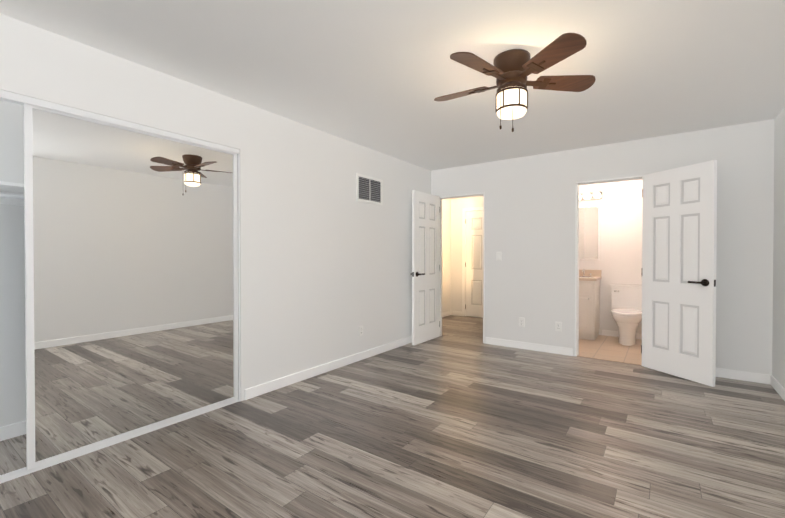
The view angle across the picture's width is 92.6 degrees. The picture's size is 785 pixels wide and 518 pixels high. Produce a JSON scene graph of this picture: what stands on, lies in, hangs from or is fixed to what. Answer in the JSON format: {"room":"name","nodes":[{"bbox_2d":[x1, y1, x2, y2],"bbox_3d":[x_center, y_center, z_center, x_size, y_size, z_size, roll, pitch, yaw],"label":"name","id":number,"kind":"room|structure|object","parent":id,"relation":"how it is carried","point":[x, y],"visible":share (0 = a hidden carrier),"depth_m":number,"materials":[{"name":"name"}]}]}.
{"room":"empty bedroom","nodes":[
{"label":"empty bedroom","id":0,"kind":"room"},
{"bbox_2d":[0,100,25,426],"bbox_3d":[-2.595,-0.053,2.385,0.110,2.440,2.890,0,1,36],"label":"wall","id":1,"kind":"structure","parent":0,"point":[12,341],"depth_m":2.45,"materials":[{"name":"white paint"}]},
{"bbox_2d":[0,181,23,205],"bbox_3d":[-2.416,-0.327,2.253,0.330,0.250,2.666,0,1,36],"label":"shelf","id":2,"kind":"object","parent":1,"relation":"attached to","point":[11,193],"depth_m":2.31,"materials":[{"name":"white paint"}]},
{"bbox_2d":[0,420,25,440],"bbox_3d":[-2.545,1.123,2.360,0.013,0.090,2.670,0,1,36],"label":"baseboard","id":3,"kind":"structure","parent":1,"relation":"attached to","point":[12,430],"depth_m":2.45,"materials":[{"name":"white paint"}]},
{"bbox_2d":[0,14,430,400],"bbox_3d":[-1.125,-0.061,3.298,0.110,2.440,5.870,0,1,36],"label":"wall","id":4,"kind":"structure","parent":0,"point":[325,264],"depth_m":3.40,"materials":[{"name":"white paint"}]},
{"bbox_2d":[0,90,240,483],"bbox_3d":[-2.057,0.146,1.999,0.092,2.050,2.670,0,1,36],"label":"track","id":5,"kind":"object","parent":4,"relation":"attached to","point":[11,97],"visible":0.58,"depth_m":2.41,"materials":[{"name":"white metal"}]},
{"bbox_2d":[23,103,237,470],"bbox_3d":[-1.631,0.149,2.549,0.026,2.002,1.251,0,1,36],"label":"mirrored closet door","id":6,"kind":"structure","parent":5,"relation":"attached to","point":[131,279],"depth_m":2.40,"materials":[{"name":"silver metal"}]},
{"bbox_2d":[245,336,411,399],"bbox_3d":[-0.323,1.104,4.319,0.013,0.090,3.047,0,1,36],"label":"baseboard","id":7,"kind":"structure","parent":4,"relation":"attached to","point":[263,388],"depth_m":3.73,"materials":[{"name":"white paint"}]},
{"bbox_2d":[359,326,362,335],"bbox_3d":[-0.355,0.820,4.274,0.008,0.116,0.072,0,1,36],"label":"electrical outlet","id":8,"kind":"object","parent":4,"relation":"attached to","point":[360,330],"visible":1,"depth_m":4.27,"materials":[{"name":"white plastic"}]},
{"bbox_2d":[356,173,382,204],"bbox_3d":[-0.264,-0.806,4.384,0.012,0.310,0.470,0,1,36],"label":"air vent","id":9,"kind":"object","parent":4,"relation":"in","point":[369,189],"visible":1,"depth_m":4.37,"materials":[{"name":"white plastic"}]},
{"bbox_2d":[0,315,784,517],"bbox_3d":[0.969,1.207,3.540,4.820,0.100,9.310,0,1,36],"label":"floor","id":10,"kind":"structure","parent":0,"point":[440,427],"depth_m":2.29,"materials":[{"name":"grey laminate"}]},
{"bbox_2d":[0,0,784,170],"bbox_3d":[0.023,-1.321,2.202,4.820,0.100,6.071,0,1,36],"label":"ceiling","id":11,"kind":"structure","parent":0,"point":[379,75],"depth_m":2.41,"materials":[{"name":"white paint"}]},
{"bbox_2d":[434,33,595,131],"bbox_3d":[0.723,-1.022,2.400,0.998,0.499,1.026,0,1,36],"label":"ceiling fan","id":12,"kind":"object","parent":11,"relation":"hanging from","point":[511,70],"visible":1,"depth_m":2.30,"materials":[{"name":"brown wood"}]},
{"bbox_2d":[431,170,437,195],"bbox_3d":[0.646,-0.082,5.571,0.110,2.440,0.110,0,1,36],"label":"wall","id":13,"kind":"structure","parent":0,"point":[434,182],"depth_m":5.51,"materials":[{"name":"white paint"}]},
{"bbox_2d":[442,199,450,312],"bbox_3d":[0.532,-0.093,6.713,0.110,2.440,2.210,0,1,36],"label":"wall","id":14,"kind":"structure","parent":0,"point":[446,241],"depth_m":7.34,"materials":[{"name":"white paint"}]},
{"bbox_2d":[442,311,450,316],"bbox_3d":[0.637,1.082,6.765,0.013,0.090,1.800,0,1,36],"label":"baseboard","id":15,"kind":"structure","parent":14,"relation":"attached to","point":[447,313],"depth_m":7.33,"materials":[{"name":"white paint"}]},
{"bbox_2d":[450,196,482,316],"bbox_3d":[1.636,-0.098,7.212,1.100,2.440,0.110,0,1,36],"label":"wall","id":16,"kind":"structure","parent":0,"point":[457,205],"depth_m":7.40,"materials":[{"name":"white paint"}]},
{"bbox_2d":[451,311,463,315],"bbox_3d":[1.276,1.076,7.407,0.300,0.090,0.013,0,1,36],"label":"baseboard","id":17,"kind":"structure","parent":16,"relation":"attached to","point":[456,313],"depth_m":7.39,"materials":[{"name":"white paint"}]},
{"bbox_2d":[462,207,482,316],"bbox_3d":[1.730,0.069,7.071,0.900,2.110,0.012,0,1,36],"label":"door frame","id":18,"kind":"structure","parent":16,"relation":"attached to","point":[464,210],"depth_m":7.31,"materials":[{"name":"white paint"}]},
{"bbox_2d":[465,210,482,317],"bbox_3d":[1.743,0.097,7.094,0.777,2.030,0.146,0,1,36],"label":"hall door","id":19,"kind":"structure","parent":16,"relation":"in","point":[474,264],"depth_m":7.20,"materials":[{"name":"white paint"}]},
{"bbox_2d":[438,119,774,374],"bbox_3d":[2.111,-0.072,4.517,3.500,2.440,0.110,0,1,36],"label":"wall","id":20,"kind":"structure","parent":0,"point":[530,204],"depth_m":4.34,"materials":[{"name":"white paint"}]},
{"bbox_2d":[411,190,439,344],"bbox_3d":[0.471,0.114,5.188,0.146,2.030,0.684,0,1,36],"label":"hall door","id":21,"kind":"structure","parent":20,"relation":"in","point":[425,273],"depth_m":5.14,"materials":[{"name":"white paint"}]},
{"bbox_2d":[440,193,484,342],"bbox_3d":[0.983,0.120,5.331,0.720,2.040,0.118,0,1,36],"label":"door frame","id":22,"kind":"structure","parent":20,"relation":"attached to","point":[463,196],"depth_m":5.39,"materials":[{"name":"white paint"}]},
{"bbox_2d":[496,252,501,260],"bbox_3d":[1.402,-0.037,4.952,0.072,0.116,0.013,0,1,36],"label":"light switch","id":23,"kind":"object","parent":20,"relation":"attached to","point":[498,256],"visible":1,"depth_m":4.95,"materials":[{"name":"white plastic"}]},
{"bbox_2d":[519,317,524,326],"bbox_3d":[1.647,0.805,4.787,0.072,0.116,0.008,0,1,36],"label":"electrical outlet","id":24,"kind":"object","parent":20,"relation":"attached to","point":[521,322],"visible":1,"depth_m":4.78,"materials":[{"name":"white plastic"}]},
{"bbox_2d":[485,337,572,355],"bbox_3d":[1.694,1.100,4.753,1.080,0.090,0.013,0,1,36],"label":"baseboard","id":25,"kind":"structure","parent":20,"relation":"attached to","point":[533,346],"depth_m":4.72,"materials":[{"name":"white paint"}]},
{"bbox_2d":[555,322,561,331],"bbox_3d":[2.004,0.817,4.530,0.072,0.116,0.008,0,1,36],"label":"electrical outlet","id":26,"kind":"object","parent":20,"relation":"attached to","point":[558,326],"visible":1,"depth_m":4.53,"materials":[{"name":"white plastic"}]},
{"bbox_2d":[575,175,642,355],"bbox_3d":[2.463,0.125,4.266,0.685,2.050,0.118,0,1,36],"label":"door frame","id":27,"kind":"structure","parent":20,"relation":"attached to","point":[577,250],"depth_m":4.42,"materials":[{"name":"white paint"}]},
{"bbox_2d":[641,160,716,386],"bbox_3d":[2.779,0.128,3.684,0.146,2.030,0.684,0,1,-18],"label":"bathroom door","id":28,"kind":"structure","parent":20,"relation":"in","point":[679,227],"depth_m":3.62,"materials":[{"name":"white paint"}]},
{"bbox_2d":[715,368,770,384],"bbox_3d":[3.108,1.110,3.735,0.955,0.090,0.013,0,1,36],"label":"baseboard","id":29,"kind":"structure","parent":20,"relation":"attached to","point":[744,375],"depth_m":3.56,"materials":[{"name":"white paint"}]},
{"bbox_2d":[577,335,641,364],"bbox_3d":[3.109,1.143,4.673,1.930,0.006,1.470,0,1,36],"label":"floor","id":30,"kind":"structure","parent":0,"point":[607,348],"depth_m":4.68,"materials":[{"name":"beige tile"}]},
{"bbox_2d":[579,269,600,339],"bbox_3d":[2.762,0.639,5.467,0.426,0.987,0.546,0,1,36],"label":"bathroom vanity","id":31,"kind":"object","parent":30,"relation":"on","point":[589,304],"visible":0.65,"depth_m":5.24,"materials":[{"name":"white paint"}]},
{"bbox_2d":[610,284,641,345],"bbox_3d":[3.188,0.749,5.096,0.430,0.775,0.658,0,1,36],"label":"toilet","id":32,"kind":"object","parent":30,"relation":"on","point":[626,311],"visible":0.94,"depth_m":5.12,"materials":[{"name":"white ceramic"}]},
{"bbox_2d":[579,179,642,334],"bbox_3d":[3.615,-0.080,5.271,2.040,2.440,0.110,0,1,36],"label":"wall","id":33,"kind":"structure","parent":0,"point":[620,204],"depth_m":5.46,"materials":[{"name":"white paint"}]},
{"bbox_2d":[579,206,599,259],"bbox_3d":[2.924,-0.393,5.677,0.360,0.800,0.032,0,1,36],"label":"mirror","id":34,"kind":"object","parent":33,"relation":"attached to","point":[589,221],"visible":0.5,"depth_m":5.63,"materials":[{"name":"white mirror"}]},
{"bbox_2d":[579,192,602,200],"bbox_3d":[2.903,-0.943,5.609,0.400,0.100,0.160,0,1,36],"label":"sconce","id":35,"kind":"object","parent":33,"relation":"attached to","point":[591,196],"visible":0.75,"depth_m":5.56,"materials":[{"name":"white glass"}]},
{"bbox_2d":[602,330,641,339],"bbox_3d":[3.713,1.094,5.135,1.490,0.084,0.013,0,1,36],"label":"baseboard","id":36,"kind":"structure","parent":33,"relation":"attached to","point":[614,333],"depth_m":5.48,"materials":[{"name":"white paint"}]},
{"bbox_2d":[772,107,784,388],"bbox_3d":[1.804,-0.040,0.999,0.110,2.440,6.180,0,1,36],"label":"wall","id":37,"kind":"structure","parent":0,"point":[778,356],"depth_m":3.27,"materials":[{"name":"white paint"}]},
{"bbox_2d":[771,375,784,400],"bbox_3d":[1.750,1.135,1.041,0.013,0.090,5.947,0,1,36],"label":"baseboard","id":38,"kind":"structure","parent":37,"relation":"attached to","point":[777,386],"depth_m":3.22,"materials":[{"name":"white paint"}]}
]}

